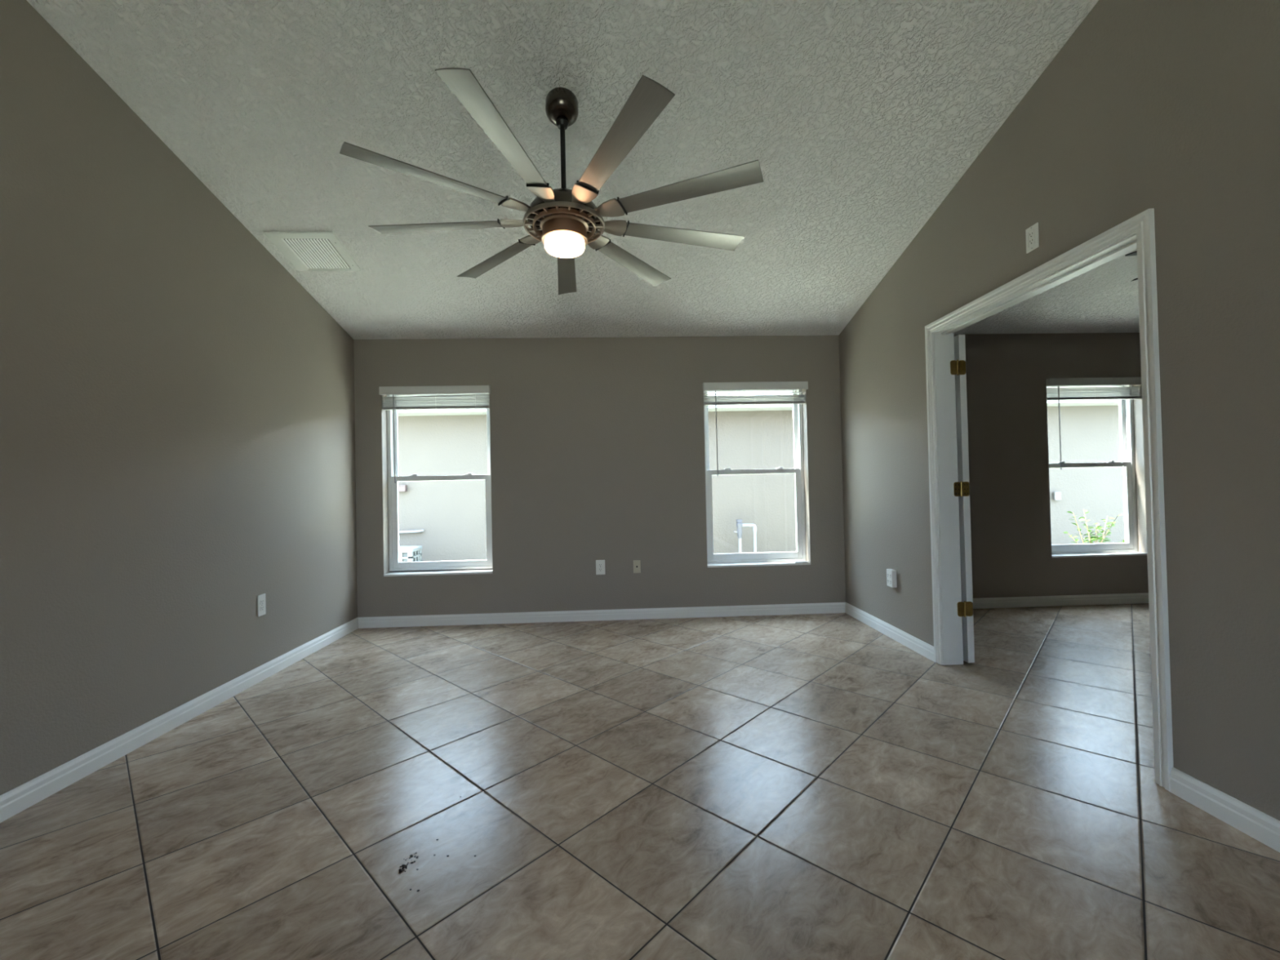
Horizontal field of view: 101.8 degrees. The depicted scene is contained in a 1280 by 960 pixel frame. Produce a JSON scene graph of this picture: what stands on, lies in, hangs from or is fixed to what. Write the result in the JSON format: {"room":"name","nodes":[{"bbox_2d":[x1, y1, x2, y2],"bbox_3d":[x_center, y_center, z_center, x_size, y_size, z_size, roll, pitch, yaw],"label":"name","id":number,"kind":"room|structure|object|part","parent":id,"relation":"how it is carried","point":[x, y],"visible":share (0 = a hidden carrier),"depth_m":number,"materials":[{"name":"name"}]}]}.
{"room":"empty living room","nodes":[
{"label":"empty living room","id":0,"kind":"room"},
{"bbox_2d":[0,0,357,795],"bbox_3d":[-2.363,-1.001,0.469,0.200,4.394,7.908,-1,-1,-2],"label":"wall","id":1,"kind":"structure","parent":0,"point":[177,414],"depth_m":2.40,"materials":[{"name":"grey paint"}]},
{"bbox_2d":[0,617,358,822],"bbox_3d":[-2.212,1.148,0.449,0.014,0.090,7.898,-1,-1,-2],"label":"baseboard","id":2,"kind":"structure","parent":1,"relation":"attached to","point":[20,798],"depth_m":2.40,"materials":[{"name":"paint"}]},
{"bbox_2d":[257,593,266,617],"bbox_3d":[-2.339,0.773,3.218,0.009,0.130,0.070,-1,-1,-2],"label":"wall outlet","id":3,"kind":"object","parent":1,"relation":"attached to","point":[261,602],"visible":1,"depth_m":3.21,"materials":[{"name":"white plastic"}]},
{"bbox_2d":[26,0,1139,339],"bbox_3d":[1.665,-2.387,0.659,8.320,2.207,8.308,-1,-1,-2],"label":"ceiling","id":4,"kind":"structure","parent":0,"point":[859,118],"depth_m":2.59,"materials":[{"name":"white paint"}]},
{"bbox_2d":[263,231,361,271],"bbox_3d":[-2.104,-1.474,3.369,0.413,0.100,0.357,-1,-1,-2],"label":"ceiling vent","id":5,"kind":"object","parent":4,"relation":"in","point":[307,251],"visible":1,"depth_m":3.35,"materials":[{"name":"metal"}]},
{"bbox_2d":[339,67,763,294],"bbox_3d":[-0.368,-1.430,2.452,1.811,0.726,1.808,-1,-1,-2],"label":"ceiling fan","id":6,"kind":"object","parent":4,"relation":"hanging from","point":[566,220],"visible":1,"depth_m":2.26,"materials":[{"name":"silver metal"}]},
{"bbox_3d":[-0.835,-1.212,2.078,0.622,0.009,0.118,-1,10,-37],"label":"blade","id":7,"kind":"part","parent":6,"relation":"part of","materials":[{"name":"grey wood"}]},
{"bbox_3d":[-0.955,-1.204,2.470,0.622,0.009,0.118,-1,10,3],"label":"blade","id":8,"kind":"part","parent":6,"relation":"part of","materials":[{"name":"grey wood"}]},
{"bbox_3d":[-0.489,-1.222,1.854,0.118,0.009,0.622,10,2,13],"label":"blade","id":9,"kind":"part","parent":6,"relation":"part of","materials":[{"name":"grey wood"}]},
{"bbox_3d":[-0.795,-1.203,2.849,0.622,0.009,0.118,-2,10,43],"label":"blade","id":10,"kind":"part","parent":6,"relation":"part of","materials":[{"name":"grey wood"}]},
{"bbox_3d":[-0.352,-1.092,2.438,0.186,0.048,0.186,-1,-1,-2],"label":"lamp glass","id":11,"kind":"part","parent":6,"relation":"part of","materials":[{"name":"white glass"}]},
{"bbox_3d":[-0.429,-1.208,3.036,0.118,0.009,0.622,-12,1,-7],"label":"blade","id":12,"kind":"part","parent":6,"relation":"part of","materials":[{"name":"grey wood"}]},
{"bbox_3d":[-0.082,-1.230,1.905,0.118,0.009,0.622,11,-6,-26],"label":"blade","id":13,"kind":"part","parent":6,"relation":"part of","materials":[{"name":"grey wood"}]},
{"bbox_3d":[-0.028,-1.218,2.944,0.118,0.009,0.622,-15,-8,32],"label":"blade","id":14,"kind":"part","parent":6,"relation":"part of","materials":[{"name":"grey wood"}]},
{"bbox_3d":[0.219,-1.227,2.616,0.622,0.009,0.118,-1,-12,-17],"label":"blade","id":15,"kind":"part","parent":6,"relation":"part of","materials":[{"name":"grey wood"}]},
{"bbox_3d":[0.198,-1.232,2.206,0.622,0.009,0.118,-2,-12,23],"label":"blade","id":16,"kind":"part","parent":6,"relation":"part of","materials":[{"name":"grey wood"}]},
{"bbox_2d":[1124,250,1137,281],"bbox_3d":[3.869,-1.541,3.436,1.157,0.271,1.144,-1,-1,-2],"label":"ceiling fan","id":17,"kind":"object","parent":4,"relation":"hanging from","point":[1135,253],"visible":0.02,"depth_m":3.53,"materials":[{"name":"black"}]},
{"bbox_3d":[3.538,-1.528,3.462,0.488,0.008,0.130,-1,9,9],"label":"blade","id":18,"kind":"part","parent":17,"relation":"part of","materials":[{"name":"black"}]},
{"bbox_2d":[0,603,1279,959],"bbox_3d":[1.740,1.172,0.611,8.320,0.120,8.308,-1,-1,-2],"label":"floor","id":19,"kind":"structure","parent":0,"point":[802,786],"depth_m":1.81,"materials":[{"name":"tile"}]},
{"bbox_2d":[399,852,417,872],"bbox_3d":[-0.712,1.175,1.601,0.044,0.003,0.085,-1,-1,-2],"label":"dirt smudge","id":20,"kind":"object","parent":19,"relation":"on","point":[411,855],"visible":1,"depth_m":1.59,"materials":[{"name":"black"}]},
{"bbox_2d":[353,332,1148,617],"bbox_3d":[1.542,-0.052,4.678,8.320,2.446,0.200,-1,-1,-2],"label":"wall","id":21,"kind":"structure","parent":0,"point":[597,443],"depth_m":4.52,"materials":[{"name":"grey paint"}]},
{"bbox_2d":[383,393,492,576],"bbox_3d":[-1.735,0.007,4.529,0.909,1.607,0.199,-1,-1,-2],"label":"window","id":22,"kind":"structure","parent":21,"relation":"in","point":[397,568],"depth_m":4.53,"materials":[{"name":"plastic"}]},
{"bbox_2d":[378,385,489,483],"bbox_3d":[-1.739,-0.388,4.452,0.920,0.819,0.088,-1,-1,-2],"label":"window blind","id":23,"kind":"object","parent":22,"relation":"attached to","point":[479,401],"visible":0.97,"depth_m":4.45,"materials":[{"name":"grey plastic"}]},
{"bbox_3d":[-1.746,-0.619,4.473,0.896,0.020,0.044,-1,-1,-2],"label":"rail","id":24,"kind":"part","parent":23,"relation":"part of","materials":[{"name":"white plastic"}]},
{"bbox_3d":[-1.717,0.800,4.479,0.909,0.018,0.119,-1,-1,-2],"label":"sill","id":25,"kind":"part","parent":22,"relation":"part of","materials":[{"name":"stone"}]},
{"bbox_3d":[-1.746,-0.382,4.605,0.850,0.771,0.026,-1,-1,-2],"label":"sash","id":26,"kind":"part","parent":22,"relation":"part of","materials":[{"name":"clear glass"}]},
{"bbox_3d":[-1.729,0.365,4.554,0.850,0.808,0.028,-1,-1,-2],"label":"sash","id":27,"kind":"part","parent":22,"relation":"part of","materials":[{"name":"white plastic"}]},
{"bbox_2d":[595,560,604,574],"bbox_3d":[-0.340,0.752,4.482,0.078,0.126,0.009,-1,-1,-2],"label":"wall outlet","id":28,"kind":"object","parent":21,"relation":"attached to","point":[600,564],"visible":1,"depth_m":4.48,"materials":[{"name":"white plastic"}]},
{"bbox_2d":[357,602,845,628],"bbox_3d":[-0.287,1.162,4.476,4.200,0.090,0.014,-1,-1,-2],"label":"baseboard","id":29,"kind":"structure","parent":21,"relation":"attached to","point":[827,607],"depth_m":4.47,"materials":[{"name":"paint"}]},
{"bbox_2d":[633,560,640,573],"bbox_3d":[-0.026,0.748,4.491,0.062,0.110,0.018,-1,-1,-2],"label":"cable plate","id":30,"kind":"object","parent":21,"relation":"attached to","point":[637,565],"visible":1,"depth_m":4.50,"materials":[{"name":"beige plastic"}]},
{"bbox_2d":[703,389,810,567],"bbox_3d":[1.021,-0.050,4.646,0.909,1.607,0.199,-1,-1,-2],"label":"window","id":31,"kind":"structure","parent":21,"relation":"in","point":[768,558],"depth_m":4.67,"materials":[{"name":"plastic"}]},
{"bbox_3d":[1.010,-0.438,4.722,0.850,0.771,0.026,-1,-1,-2],"label":"sash","id":32,"kind":"part","parent":31,"relation":"part of","materials":[{"name":"clear glass"}]},
{"bbox_3d":[1.027,0.308,4.671,0.850,0.808,0.028,-1,-1,-2],"label":"sash","id":33,"kind":"part","parent":31,"relation":"part of","materials":[{"name":"white plastic"}]},
{"bbox_2d":[702,381,808,476],"bbox_3d":[1.017,-0.445,4.569,0.920,0.819,0.088,-1,-1,-2],"label":"window blind","id":34,"kind":"object","parent":31,"relation":"attached to","point":[715,400],"visible":0.99,"depth_m":4.56,"materials":[{"name":"grey plastic"}]},
{"bbox_3d":[1.010,-0.676,4.590,0.896,0.020,0.044,-1,-1,-2],"label":"rail","id":35,"kind":"part","parent":34,"relation":"part of","materials":[{"name":"white plastic"}]},
{"bbox_3d":[1.039,0.744,4.596,0.909,0.018,0.119,-1,-1,-2],"label":"sill","id":36,"kind":"part","parent":31,"relation":"part of","materials":[{"name":"stone"}]},
{"bbox_2d":[973,592,1148,608],"bbox_3d":[3.731,1.079,4.647,3.595,0.090,0.014,-1,-1,-2],"label":"baseboard","id":37,"kind":"structure","parent":21,"relation":"attached to","point":[1143,597],"depth_m":4.64,"materials":[{"name":"paint"}]},
{"bbox_2d":[1046,385,1146,558],"bbox_3d":[4.120,-0.114,4.778,0.909,1.607,0.199,-1,-1,-2],"label":"window","id":38,"kind":"structure","parent":21,"relation":"in","point":[1130,548],"depth_m":4.80,"materials":[{"name":"plastic"}]},
{"bbox_3d":[4.109,-0.502,4.854,0.850,0.771,0.026,-1,-1,-2],"label":"sash","id":39,"kind":"part","parent":38,"relation":"part of","materials":[{"name":"clear glass"}]},
{"bbox_3d":[4.127,0.245,4.803,0.850,0.808,0.028,-1,-1,-2],"label":"sash","id":40,"kind":"part","parent":38,"relation":"part of","materials":[{"name":"white plastic"}]},
{"bbox_2d":[1045,377,1142,469],"bbox_3d":[4.116,-0.508,4.701,0.920,0.819,0.088,-1,-1,-2],"label":"window blind","id":41,"kind":"object","parent":38,"relation":"attached to","point":[1054,393],"visible":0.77,"depth_m":4.69,"materials":[{"name":"grey plastic"}]},
{"bbox_3d":[4.110,-0.739,4.722,0.896,0.020,0.044,-1,-1,-2],"label":"rail","id":42,"kind":"part","parent":41,"relation":"part of","materials":[{"name":"white plastic"}]},
{"bbox_3d":[4.139,0.680,4.728,0.909,0.018,0.119,-1,-1,-2],"label":"sill","id":43,"kind":"part","parent":38,"relation":"part of","materials":[{"name":"stone"}]},
{"bbox_2d":[839,0,1279,820],"bbox_3d":[1.994,-1.091,0.654,0.126,4.394,7.908,-1,-1,-2],"label":"wall","id":44,"kind":"structure","parent":0,"point":[1171,108],"depth_m":1.84,"materials":[{"name":"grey paint"}]},
{"bbox_2d":[844,602,933,661],"bbox_3d":[1.831,1.110,3.921,0.014,0.090,1.304,-1,-1,-2],"label":"baseboard","id":45,"kind":"structure","parent":44,"relation":"attached to","point":[915,644],"depth_m":3.77,"materials":[{"name":"paint"}]},
{"bbox_2d":[950,334,974,662],"bbox_3d":[2.021,0.116,3.524,0.119,2.034,0.624,-1,-1,3],"label":"door","id":46,"kind":"structure","parent":44,"relation":"in","point":[957,366],"depth_m":3.23,"materials":[{"name":"paint"}]},
{"bbox_2d":[1025,222,1039,253],"bbox_3d":[1.849,-1.141,2.454,0.009,0.115,0.072,-1,-1,-2],"label":"wall outlet","id":47,"kind":"object","parent":44,"relation":"attached to","point":[1032,233],"visible":1,"depth_m":2.45,"materials":[{"name":"white plastic"}]},
{"bbox_2d":[1028,229,1035,246],"bbox_3d":[1.847,-1.141,2.454,0.003,0.067,0.033,-1,-1,-2],"label":"receptacle","id":48,"kind":"object","parent":47,"relation":"attached to","point":[1031,232],"depth_m":2.45,"materials":[{"name":"white plastic"}]},
{"bbox_2d":[933,233,1137,665],"bbox_3d":[1.937,0.095,2.587,0.126,2.071,1.302,-1,-1,-2],"label":"door frame","id":49,"kind":"structure","parent":44,"relation":"attached to","point":[944,340],"depth_m":3.21,"materials":[{"name":"paint"}]},
{"bbox_2d":[924,208,1173,791],"bbox_3d":[1.864,0.074,2.585,0.019,2.116,1.394,-1,-1,-2],"label":"trim","id":50,"kind":"structure","parent":44,"relation":"attached to","point":[1142,224],"depth_m":1.93,"materials":[{"name":"paint"}]},
{"bbox_2d":[1168,767,1279,852],"bbox_3d":[2.027,1.043,-0.718,0.014,0.090,5.204,-1,-1,-2],"label":"baseboard","id":51,"kind":"structure","parent":44,"relation":"attached to","point":[1259,825],"depth_m":1.70,"materials":[{"name":"paint"}]},
{"bbox_3d":[1.833,0.709,3.761,0.006,0.124,0.076,-1,-1,-2],"label":"wall outlet","id":52,"kind":"object","parent":44,"relation":"attached to","visible":0},
{"bbox_2d":[886,568,896,587],"bbox_3d":[1.814,0.709,3.757,0.031,0.124,0.080,-1,-1,-2],"label":"plug adapter","id":53,"kind":"object","parent":52,"relation":"attached to","point":[891,574],"visible":1,"depth_m":3.73,"materials":[{"name":"white plastic"}]},
{"label":"outside","id":54,"kind":"structure","parent":0,"visible":0},
{"bbox_3d":[1.891,1.546,3.361,64.000,0.300,73.400,-1,-1,-2],"label":"ground","id":55,"kind":"structure","parent":54,"visible":0},
{"bbox_2d":[399,545,422,562],"bbox_3d":[-3.382,1.227,6.907,0.860,0.655,0.360,-1,-1,-2],"label":"air conditioner","id":56,"kind":"object","parent":55,"relation":"on","point":[406,553],"visible":0.2,"depth_m":6.78,"materials":[{"name":"grey metal"}]},
{"bbox_3d":[-2.986,1.232,6.778,0.060,0.625,0.050,-1,-1,-2],"label":"corner post","id":57,"kind":"part","parent":56,"relation":"part of","materials":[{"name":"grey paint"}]},
{"bbox_3d":[-2.998,1.236,7.068,0.060,0.625,0.050,-1,-1,-2],"label":"corner post","id":58,"kind":"part","parent":56,"relation":"part of","materials":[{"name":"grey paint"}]},
{"bbox_2d":[733,519,756,552],"bbox_3d":[1.556,1.021,7.659,0.340,0.880,0.090,-1,-1,-2],"label":"pipe","id":59,"kind":"object","parent":55,"relation":"on","point":[739,522],"visible":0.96,"depth_m":7.64,"materials":[{"name":"grey plastic"}]},
{"bbox_2d":[397,390,1124,561],"bbox_3d":[1.542,-0.868,10.388,27.000,4.730,6.000,-1,-1,-2],"label":"house","id":60,"kind":"structure","parent":55,"relation":"on","point":[451,513],"depth_m":7.88,"materials":[{"name":"beige paint"}]},
{"bbox_2d":[398,484,407,491],"bbox_3d":[-3.490,0.123,7.620,0.134,0.097,0.078,-1,-1,-2],"label":"meter box","id":61,"kind":"object","parent":60,"relation":"attached to","point":[401,487],"visible":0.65,"depth_m":7.59,"materials":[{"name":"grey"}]},
{"bbox_2d":[399,528,423,533],"bbox_3d":[-4.045,0.772,7.603,1.734,0.062,0.054,-1,-1,-2],"label":"conduit pipe","id":62,"kind":"object","parent":60,"relation":"attached to","point":[422,530],"visible":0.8,"depth_m":7.61,"materials":[{"name":"grey plastic"}]},
{"bbox_2d":[1053,491,1061,500],"bbox_3d":[6.452,0.248,8.054,0.104,0.132,0.045,-1,-1,-2],"label":"box","id":63,"kind":"object","parent":60,"relation":"attached to","point":[1056,495],"visible":1,"depth_m":8.03,"materials":[{"name":"grey plastic"}]},
{"bbox_2d":[1062,509,1122,543],"bbox_3d":[6.335,0.881,7.252,0.780,0.954,0.257,-1,-1,-2],"label":"shrub","id":64,"kind":"object","parent":55,"relation":"on","point":[1082,518],"visible":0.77,"depth_m":7.26,"materials":[{"name":"green plant"}]}
]}

